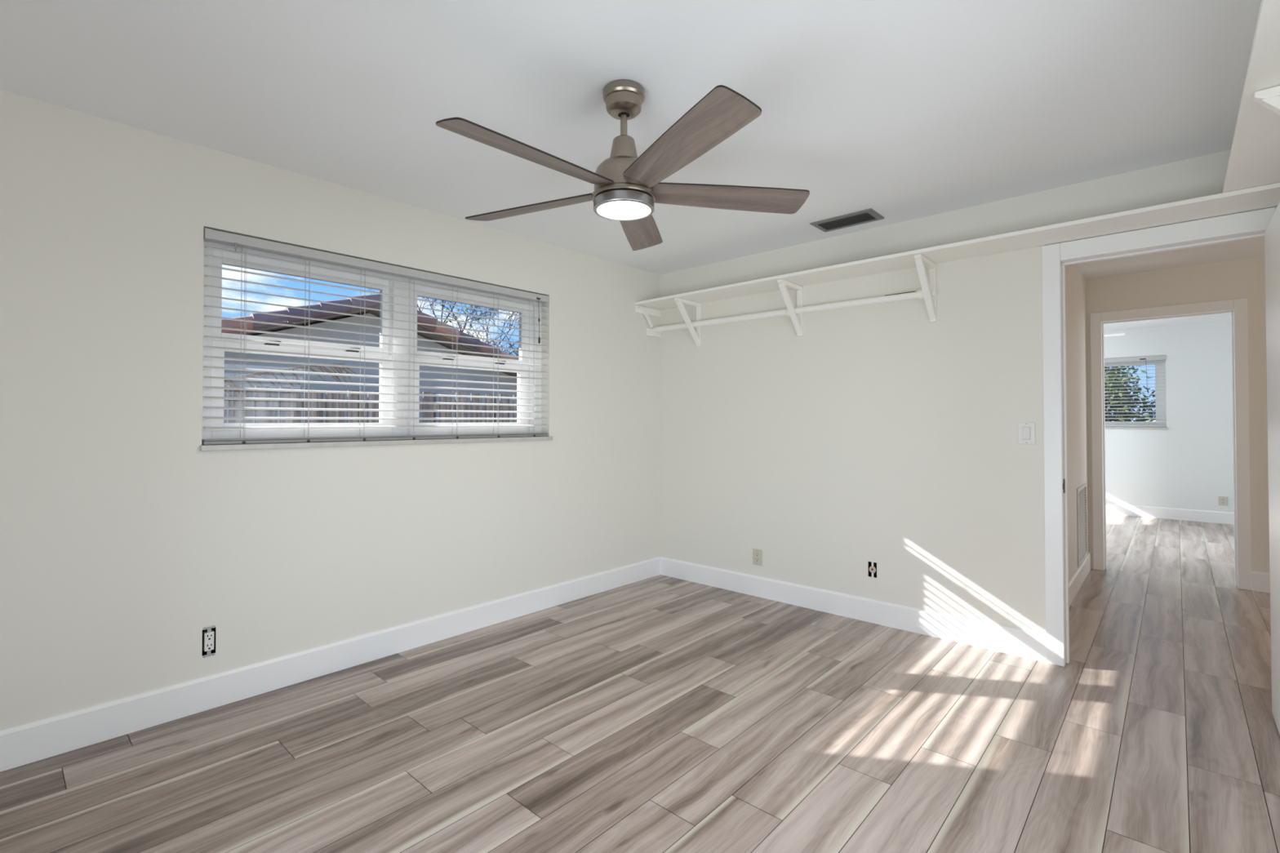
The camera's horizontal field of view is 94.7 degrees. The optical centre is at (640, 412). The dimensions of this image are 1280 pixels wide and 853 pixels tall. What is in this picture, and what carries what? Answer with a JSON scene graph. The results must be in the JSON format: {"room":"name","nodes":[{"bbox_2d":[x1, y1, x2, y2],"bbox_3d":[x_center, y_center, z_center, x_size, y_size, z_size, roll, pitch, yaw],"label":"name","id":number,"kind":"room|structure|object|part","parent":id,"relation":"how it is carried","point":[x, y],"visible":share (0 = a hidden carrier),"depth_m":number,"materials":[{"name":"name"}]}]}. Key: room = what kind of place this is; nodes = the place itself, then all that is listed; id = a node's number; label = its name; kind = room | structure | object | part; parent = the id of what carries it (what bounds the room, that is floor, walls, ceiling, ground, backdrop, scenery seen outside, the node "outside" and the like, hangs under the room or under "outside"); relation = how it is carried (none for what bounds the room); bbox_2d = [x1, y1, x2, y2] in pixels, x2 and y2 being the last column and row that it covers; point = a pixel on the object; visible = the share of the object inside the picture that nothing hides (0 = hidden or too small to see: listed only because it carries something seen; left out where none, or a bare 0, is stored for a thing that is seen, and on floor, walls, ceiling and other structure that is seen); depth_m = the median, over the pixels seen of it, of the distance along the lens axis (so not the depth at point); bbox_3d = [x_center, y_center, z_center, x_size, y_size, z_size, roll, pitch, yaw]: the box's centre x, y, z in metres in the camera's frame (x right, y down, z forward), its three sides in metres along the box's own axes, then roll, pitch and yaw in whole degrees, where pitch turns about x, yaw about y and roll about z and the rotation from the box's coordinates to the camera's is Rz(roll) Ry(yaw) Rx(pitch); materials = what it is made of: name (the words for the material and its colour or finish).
{"room":"empty bedroom","nodes":[
{"label":"empty bedroom","id":0,"kind":"room"},
{"bbox_2d":[0,89,660,730],"bbox_3d":[-1.477,0.119,3.157,0.200,2.540,4.650,-1,-1,42],"label":"wall","id":1,"kind":"structure","parent":0,"point":[122,540],"depth_m":2.55,"materials":[{"name":"white paint"}]},
{"bbox_2d":[201,625,215,657],"bbox_3d":[-1.894,0.993,2.578,0.065,0.132,0.049,-1,-1,42],"label":"wall outlet","id":2,"kind":"object","parent":1,"relation":"attached to","point":[209,634],"visible":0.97,"depth_m":2.56,"materials":[{"name":"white plastic"}]},
{"bbox_2d":[202,630,213,651],"bbox_3d":[-1.883,0.992,2.568,0.035,0.078,0.034,-1,-1,42],"label":"receptacle","id":3,"kind":"object","parent":2,"relation":"attached to","point":[207,636],"depth_m":2.56,"materials":[{"name":"white plastic"}]},
{"bbox_2d":[0,556,661,772],"bbox_3d":[-1.330,1.219,3.144,0.014,0.141,4.450,-1,-1,42],"label":"baseboard","id":4,"kind":"structure","parent":1,"relation":"attached to","point":[26,744],"depth_m":2.71,"materials":[{"name":"white paint"}]},
{"bbox_2d":[200,240,552,451],"bbox_3d":[-1.314,-0.315,3.320,0.212,0.977,1.930,-1,-1,42],"label":"window","id":5,"kind":"structure","parent":1,"relation":"in","point":[220,433],"depth_m":3.24,"materials":[{"name":"white plastic"}]},
{"bbox_3d":[-1.699,-0.535,3.005,0.034,0.421,0.826,-1,-1,42],"label":"sash","id":6,"kind":"part","parent":5,"relation":"part of","materials":[{"name":"white plastic"}]},
{"bbox_3d":[-1.670,-0.120,2.973,0.036,0.409,0.826,-1,-1,42],"label":"sash","id":7,"kind":"part","parent":5,"relation":"part of","materials":[{"name":"white plastic"}]},
{"bbox_3d":[-1.655,-0.289,2.959,0.008,0.008,0.523,-1,-1,42],"label":"lift rail","id":8,"kind":"part","parent":5,"relation":"part of","materials":[{"name":"white plastic"}]},
{"bbox_2d":[201,227,549,444],"bbox_3d":[-1.272,-0.323,3.275,0.076,0.945,1.901,-1,-1,42],"label":"window blind","id":9,"kind":"object","parent":5,"relation":"attached to","point":[210,235],"visible":0.96,"depth_m":3.05,"materials":[{"name":"grey plastic"}]},
{"bbox_3d":[-1.813,-0.744,2.640,0.008,0.038,0.008,-1,-1,42],"label":"tilt stem","id":10,"kind":"part","parent":9,"relation":"part of","materials":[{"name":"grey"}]},
{"bbox_3d":[-1.813,-0.322,2.695,0.055,0.881,0.013,-1,-1,42],"label":"ladder cord","id":11,"kind":"part","parent":9,"relation":"part of","materials":[{"name":"white fabric"}]},
{"bbox_3d":[-1.633,-0.320,2.893,0.055,0.881,0.013,-1,-1,42],"label":"ladder cord","id":12,"kind":"part","parent":9,"relation":"part of","materials":[{"name":"white fabric"}]},
{"bbox_3d":[-1.453,-0.317,3.091,0.055,0.881,0.013,-1,-1,42],"label":"ladder cord","id":13,"kind":"part","parent":9,"relation":"part of","materials":[{"name":"white fabric"}]},
{"bbox_3d":[-1.276,0.135,3.274,0.054,0.024,1.894,-1,-1,42],"label":"rail","id":14,"kind":"part","parent":9,"relation":"part of","materials":[{"name":"grey plastic"}]},
{"bbox_3d":[-1.272,-0.315,3.290,0.055,0.881,0.013,-1,-1,42],"label":"ladder cord","id":15,"kind":"part","parent":9,"relation":"part of","materials":[{"name":"white fabric"}]},
{"bbox_3d":[-1.093,-0.312,3.487,0.055,0.881,0.013,-1,-1,42],"label":"ladder cord","id":16,"kind":"part","parent":9,"relation":"part of","materials":[{"name":"white fabric"}]},
{"bbox_3d":[-0.901,-0.309,3.698,0.055,0.881,0.013,-1,-1,42],"label":"ladder cord","id":17,"kind":"part","parent":9,"relation":"part of","materials":[{"name":"white fabric"}]},
{"bbox_3d":[-0.716,-0.307,3.902,0.055,0.881,0.013,-1,-1,42],"label":"ladder cord","id":18,"kind":"part","parent":9,"relation":"part of","materials":[{"name":"white fabric"}]},
{"bbox_3d":[-1.274,0.161,3.277,0.104,0.024,1.930,-1,-1,42],"label":"sill","id":19,"kind":"part","parent":5,"relation":"part of","materials":[{"name":"grey stone"}]},
{"bbox_3d":[-1.058,-0.526,3.711,0.034,0.421,0.874,-1,-1,42],"label":"sash","id":20,"kind":"part","parent":5,"relation":"part of","materials":[{"name":"white plastic"}]},
{"bbox_3d":[-1.028,-0.112,3.679,0.036,0.409,0.874,-1,-1,42],"label":"sash","id":21,"kind":"part","parent":5,"relation":"part of","materials":[{"name":"white plastic"}]},
{"bbox_2d":[0,0,1264,331],"bbox_3d":[2.978,-1.226,3.544,6.300,0.150,11.190,-1,-1,42],"label":"ceiling","id":22,"kind":"structure","parent":0,"point":[901,110],"depth_m":2.13,"materials":[{"name":"white paint"}]},
{"bbox_2d":[435,79,809,250],"bbox_3d":[-0.094,-0.947,2.098,1.346,0.438,1.297,-1,-1,42],"label":"ceiling fan","id":23,"kind":"object","parent":22,"relation":"hanging from","point":[627,186],"visible":1,"depth_m":2.04,"materials":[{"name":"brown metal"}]},
{"bbox_3d":[-0.339,-0.806,1.846,0.149,0.041,0.597,-1,-1,42],"label":"fan blade","id":24,"kind":"part","parent":23,"relation":"part of","materials":[{"name":"brown wood"}]},
{"bbox_3d":[-0.415,-0.800,2.300,0.596,0.041,0.145,0,-1,26],"label":"fan blade","id":25,"kind":"part","parent":23,"relation":"part of","materials":[{"name":"brown wood"}]},
{"bbox_3d":[-0.004,-0.798,2.518,0.145,0.041,0.596,0,-1,8],"label":"fan blade","id":26,"kind":"part","parent":23,"relation":"part of","materials":[{"name":"brown wood"}]},
{"bbox_3d":[0.126,-0.808,1.776,0.145,0.041,0.596,0,-1,-28],"label":"fan blade","id":27,"kind":"part","parent":23,"relation":"part of","materials":[{"name":"brown wood"}]},
{"bbox_3d":[0.331,-0.802,2.195,0.596,0.041,0.145,0,-1,-10],"label":"fan blade","id":28,"kind":"part","parent":23,"relation":"part of","materials":[{"name":"brown wood"}]},
{"bbox_2d":[808,208,884,231],"bbox_3d":[1.230,-1.143,3.514,0.372,0.010,0.211,-1,-1,42],"label":"ceiling vent","id":29,"kind":"object","parent":22,"relation":"in","point":[867,215],"visible":1,"depth_m":3.50,"materials":[{"name":"grey metal"}]},
{"bbox_2d":[1103,333,1124,337],"bbox_3d":[4.749,-0.949,6.735,1.218,0.320,1.275,-1,-1,42],"label":"ceiling fan","id":30,"kind":"object","parent":22,"relation":"hanging from","point":[1118,334],"visible":0.06,"depth_m":6.37,"materials":[{"name":"white"}]},
{"bbox_2d":[0,514,1279,852],"bbox_3d":[2.916,1.348,3.439,6.300,0.120,11.100,-1,-1,42],"label":"floor","id":31,"kind":"structure","parent":0,"point":[660,713],"depth_m":2.30,"materials":[{"name":"grey wood"}]},
{"bbox_2d":[659,150,1276,634],"bbox_3d":[2.382,0.111,2.869,6.300,2.540,0.115,-1,-1,42],"label":"wall","id":32,"kind":"structure","parent":0,"point":[885,434],"depth_m":3.60,"materials":[{"name":"white paint"}]},
{"bbox_2d":[752,548,762,566],"bbox_3d":[0.832,1.024,4.184,0.076,0.116,0.008,-1,-1,42],"label":"wall outlet","id":33,"kind":"object","parent":32,"relation":"attached to","point":[757,553],"visible":1,"depth_m":4.18,"materials":[{"name":"beige plastic"}]},
{"bbox_2d":[755,551,759,562],"bbox_3d":[0.830,1.024,4.182,0.034,0.069,0.002,-1,-1,42],"label":"receptacle","id":34,"kind":"object","parent":33,"relation":"attached to","point":[757,553],"depth_m":4.18,"materials":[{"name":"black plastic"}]},
{"bbox_2d":[660,556,1045,662],"bbox_3d":[1.129,1.226,3.907,2.598,0.141,0.014,-1,-1,42],"label":"baseboard","id":35,"kind":"structure","parent":32,"relation":"attached to","point":[1030,645],"depth_m":3.62,"materials":[{"name":"white paint"}]},
{"bbox_2d":[868,561,876,577],"bbox_3d":[1.450,0.969,3.658,0.053,0.104,0.062,-1,-1,42],"label":"jack","id":36,"kind":"object","parent":32,"relation":"attached to","point":[872,566],"visible":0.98,"depth_m":3.66,"materials":[{"name":"black plastic"}]},
{"bbox_3d":[1.435,0.968,3.640,0.042,0.042,0.004,-1,-1,42],"label":"jack plate","id":37,"kind":"part","parent":36,"relation":"part of","materials":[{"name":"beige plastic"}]},
{"bbox_2d":[635,182,1279,346],"bbox_3d":[1.381,-0.703,3.505,3.578,0.356,0.304,-1,-1,42],"label":"wall shelf","id":38,"kind":"object","parent":32,"relation":"attached to","point":[1268,196],"visible":1,"depth_m":3.15,"materials":[{"name":"white paint"}]},
{"bbox_2d":[646,288,936,337],"bbox_3d":[0.886,-0.664,4.046,2.118,0.076,0.167,-1,-1,42],"label":"closet rod","id":39,"kind":"object","parent":38,"relation":"attached to","point":[655,331],"visible":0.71,"depth_m":3.88,"materials":[{"name":"white paint"}]},
{"bbox_2d":[785,308,790,316],"bbox_3d":[1.000,-0.675,3.944,0.033,0.056,0.056,-1,-1,42],"label":"socket","id":40,"kind":"object","parent":39,"relation":"attached to","point":[787,313],"depth_m":3.93,"materials":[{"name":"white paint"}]},
{"bbox_2d":[917,288,924,299],"bbox_3d":[1.617,-0.683,3.383,0.037,0.056,0.056,-1,-1,42],"label":"socket","id":41,"kind":"object","parent":39,"relation":"attached to","point":[920,294],"depth_m":3.37,"materials":[{"name":"white paint"}]},
{"bbox_2d":[1017,422,1035,444],"bbox_3d":[2.032,0.107,3.101,0.077,0.114,0.012,-1,-1,42],"label":"light switch","id":42,"kind":"object","parent":32,"relation":"attached to","point":[1026,431],"visible":1,"depth_m":3.10,"materials":[{"name":"white plastic"}]},
{"bbox_2d":[1041,207,1276,666],"bbox_3d":[2.461,0.205,2.783,0.908,2.150,0.134,-1,-1,42],"label":"door frame","id":43,"kind":"structure","parent":32,"relation":"attached to","point":[1253,224],"depth_m":3.00,"materials":[{"name":"white paint"}]},
{"bbox_2d":[1264,201,1279,734],"bbox_3d":[2.435,0.244,2.221,0.034,2.033,0.766,-1,-1,42],"label":"door","id":44,"kind":"structure","parent":32,"relation":"in","point":[1272,234],"depth_m":2.34,"materials":[{"name":"white paint"}]},
{"bbox_2d":[1065,264,1088,582],"bbox_3d":[2.912,0.127,4.110,0.115,2.540,2.435,-1,-1,42],"label":"wall","id":45,"kind":"structure","parent":0,"point":[1075,282],"depth_m":4.39,"materials":[{"name":"white paint"}]},
{"bbox_2d":[1068,551,1091,605],"bbox_3d":[2.966,1.226,4.057,0.014,0.141,2.420,-1,-1,42],"label":"baseboard","id":46,"kind":"structure","parent":45,"relation":"attached to","point":[1075,583],"depth_m":4.36,"materials":[{"name":"white paint"}]},
{"bbox_2d":[1076,482,1087,567],"bbox_3d":[3.434,0.862,4.627,0.068,0.585,0.575,-1,-1,42],"label":"air vent","id":47,"kind":"object","parent":45,"relation":"in","point":[1082,517],"visible":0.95,"depth_m":4.61,"materials":[{"name":"white metal"}]},
{"bbox_2d":[1103,320,1233,512],"bbox_3d":[5.935,0.181,8.264,4.300,2.540,0.200,-1,-1,42],"label":"wall","id":48,"kind":"structure","parent":0,"point":[1188,464],"depth_m":7.37,"materials":[{"name":"white paint"}]},
{"bbox_2d":[1104,360,1168,429],"bbox_3d":[6.152,-0.257,8.044,1.565,0.941,0.202,-1,-1,42],"label":"window","id":49,"kind":"structure","parent":48,"relation":"in","point":[1161,411],"depth_m":7.60,"materials":[{"name":"white plastic"}]},
{"bbox_2d":[1104,355,1166,426],"bbox_3d":[6.117,-0.270,7.991,1.526,0.910,0.080,-1,-1,42],"label":"window blind","id":50,"kind":"object","parent":49,"relation":"attached to","point":[1161,357],"visible":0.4,"depth_m":7.67,"materials":[{"name":"grey plastic"}]},
{"bbox_3d":[6.124,0.173,7.998,1.514,0.024,0.052,-1,-1,42],"label":"rail","id":51,"kind":"part","parent":50,"relation":"part of","materials":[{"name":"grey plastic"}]},
{"bbox_3d":[6.122,0.201,8.005,1.565,0.024,0.112,-1,-1,42],"label":"sill","id":52,"kind":"part","parent":49,"relation":"part of","materials":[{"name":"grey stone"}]},
{"bbox_2d":[1106,503,1234,524],"bbox_3d":[5.883,1.279,8.153,3.950,0.141,0.014,-1,-1,42],"label":"baseboard","id":53,"kind":"structure","parent":48,"relation":"attached to","point":[1215,517],"depth_m":7.41,"materials":[{"name":"white paint"}]},
{"bbox_2d":[1217,496,1227,506],"bbox_3d":[7.035,1.062,7.112,0.080,0.108,0.008,-1,-1,42],"label":"wall outlet","id":54,"kind":"object","parent":48,"relation":"attached to","point":[1223,500],"visible":1,"depth_m":7.11,"materials":[{"name":"beige plastic"}]},
{"bbox_2d":[1221,497,1225,503],"bbox_3d":[7.033,1.062,7.111,0.034,0.069,0.002,-1,-1,42],"label":"receptacle","id":55,"kind":"object","parent":54,"relation":"attached to","point":[1223,500],"depth_m":7.11,"materials":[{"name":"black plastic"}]},
{"bbox_2d":[1085,256,1270,573],"bbox_3d":[4.097,0.135,4.756,6.300,2.540,0.115,-1,-1,42],"label":"wall","id":56,"kind":"structure","parent":0,"point":[1243,277],"depth_m":4.40,"materials":[{"name":"white paint"}]},
{"bbox_2d":[1090,297,1252,590],"bbox_3d":[4.175,0.230,4.684,0.923,2.147,0.151,-1,-1,42],"label":"door frame","id":57,"kind":"structure","parent":56,"relation":"attached to","point":[1237,308],"depth_m":4.44,"materials":[{"name":"white paint"}]},
{"bbox_2d":[1251,570,1270,593],"bbox_3d":[5.393,1.216,3.477,2.483,0.141,0.014,-1,-1,42],"label":"baseboard","id":58,"kind":"structure","parent":56,"relation":"attached to","point":[1260,581],"depth_m":4.28,"materials":[{"name":"white paint"}]},
{"bbox_3d":[1.290,0.082,0.642,0.120,2.540,4.650,-1,-1,42],"label":"wall","id":59,"kind":"structure","parent":0,"visible":0},
{"bbox_2d":[1222,0,1279,192],"bbox_3d":[1.668,-0.752,1.390,0.310,0.356,3.049,-1,-1,42],"label":"wall","id":60,"kind":"structure","parent":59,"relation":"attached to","point":[1254,161],"depth_m":1.80,"materials":[{"name":"white paint"}]},
{"label":"outside","id":61,"kind":"structure","parent":0,"visible":0},
{"label":"ground","id":62,"kind":"structure","parent":61,"visible":0},
{"bbox_2d":[221,293,519,422],"bbox_3d":[-7.397,-0.060,10.270,7.476,3.405,12.300,-1,-1,42],"label":"house","id":63,"kind":"structure","parent":62,"relation":"on","point":[321,306],"depth_m":8.74,"materials":[{"name":"paint"}]},
{"bbox_2d":[223,383,516,422],"bbox_3d":[-2.776,0.669,5.455,0.100,1.807,11.013,-1,-1,42],"label":"fence","id":64,"kind":"object","parent":62,"relation":"on","point":[249,393],"visible":0.09,"depth_m":5.39,"materials":[{"name":"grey wood"}]},
{"bbox_2d":[223,364,356,407],"bbox_3d":[-3.139,-0.200,4.876,0.048,0.509,1.564,-1,-1,43],"label":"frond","id":65,"kind":"object","parent":64,"relation":"hanging from","point":[247,375],"visible":0.51,"depth_m":5.04,"materials":[{"name":"green plant"}]},
{"bbox_3d":[-2.782,-0.068,5.460,0.064,0.060,11.000,-1,-1,42],"label":"fence rail","id":66,"kind":"part","parent":64,"relation":"part of","materials":[{"name":"white wood"}]},
{"bbox_2d":[368,288,519,358],"bbox_3d":[-4.595,-1.524,15.701,6.175,6.565,4.775,0,-1,1],"label":"bare tree","id":67,"kind":"object","parent":62,"relation":"on","point":[455,317],"visible":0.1,"depth_m":14.98,"materials":[{"name":"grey plant"}]},
{"bbox_2d":[1104,364,1155,421],"bbox_3d":[7.787,0.075,10.188,2.598,3.110,2.435,-1,-1,42],"label":"leafy tree","id":68,"kind":"object","parent":62,"relation":"on","point":[1107,388],"visible":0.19,"depth_m":9.62,"materials":[{"name":"green plant"}]}
]}

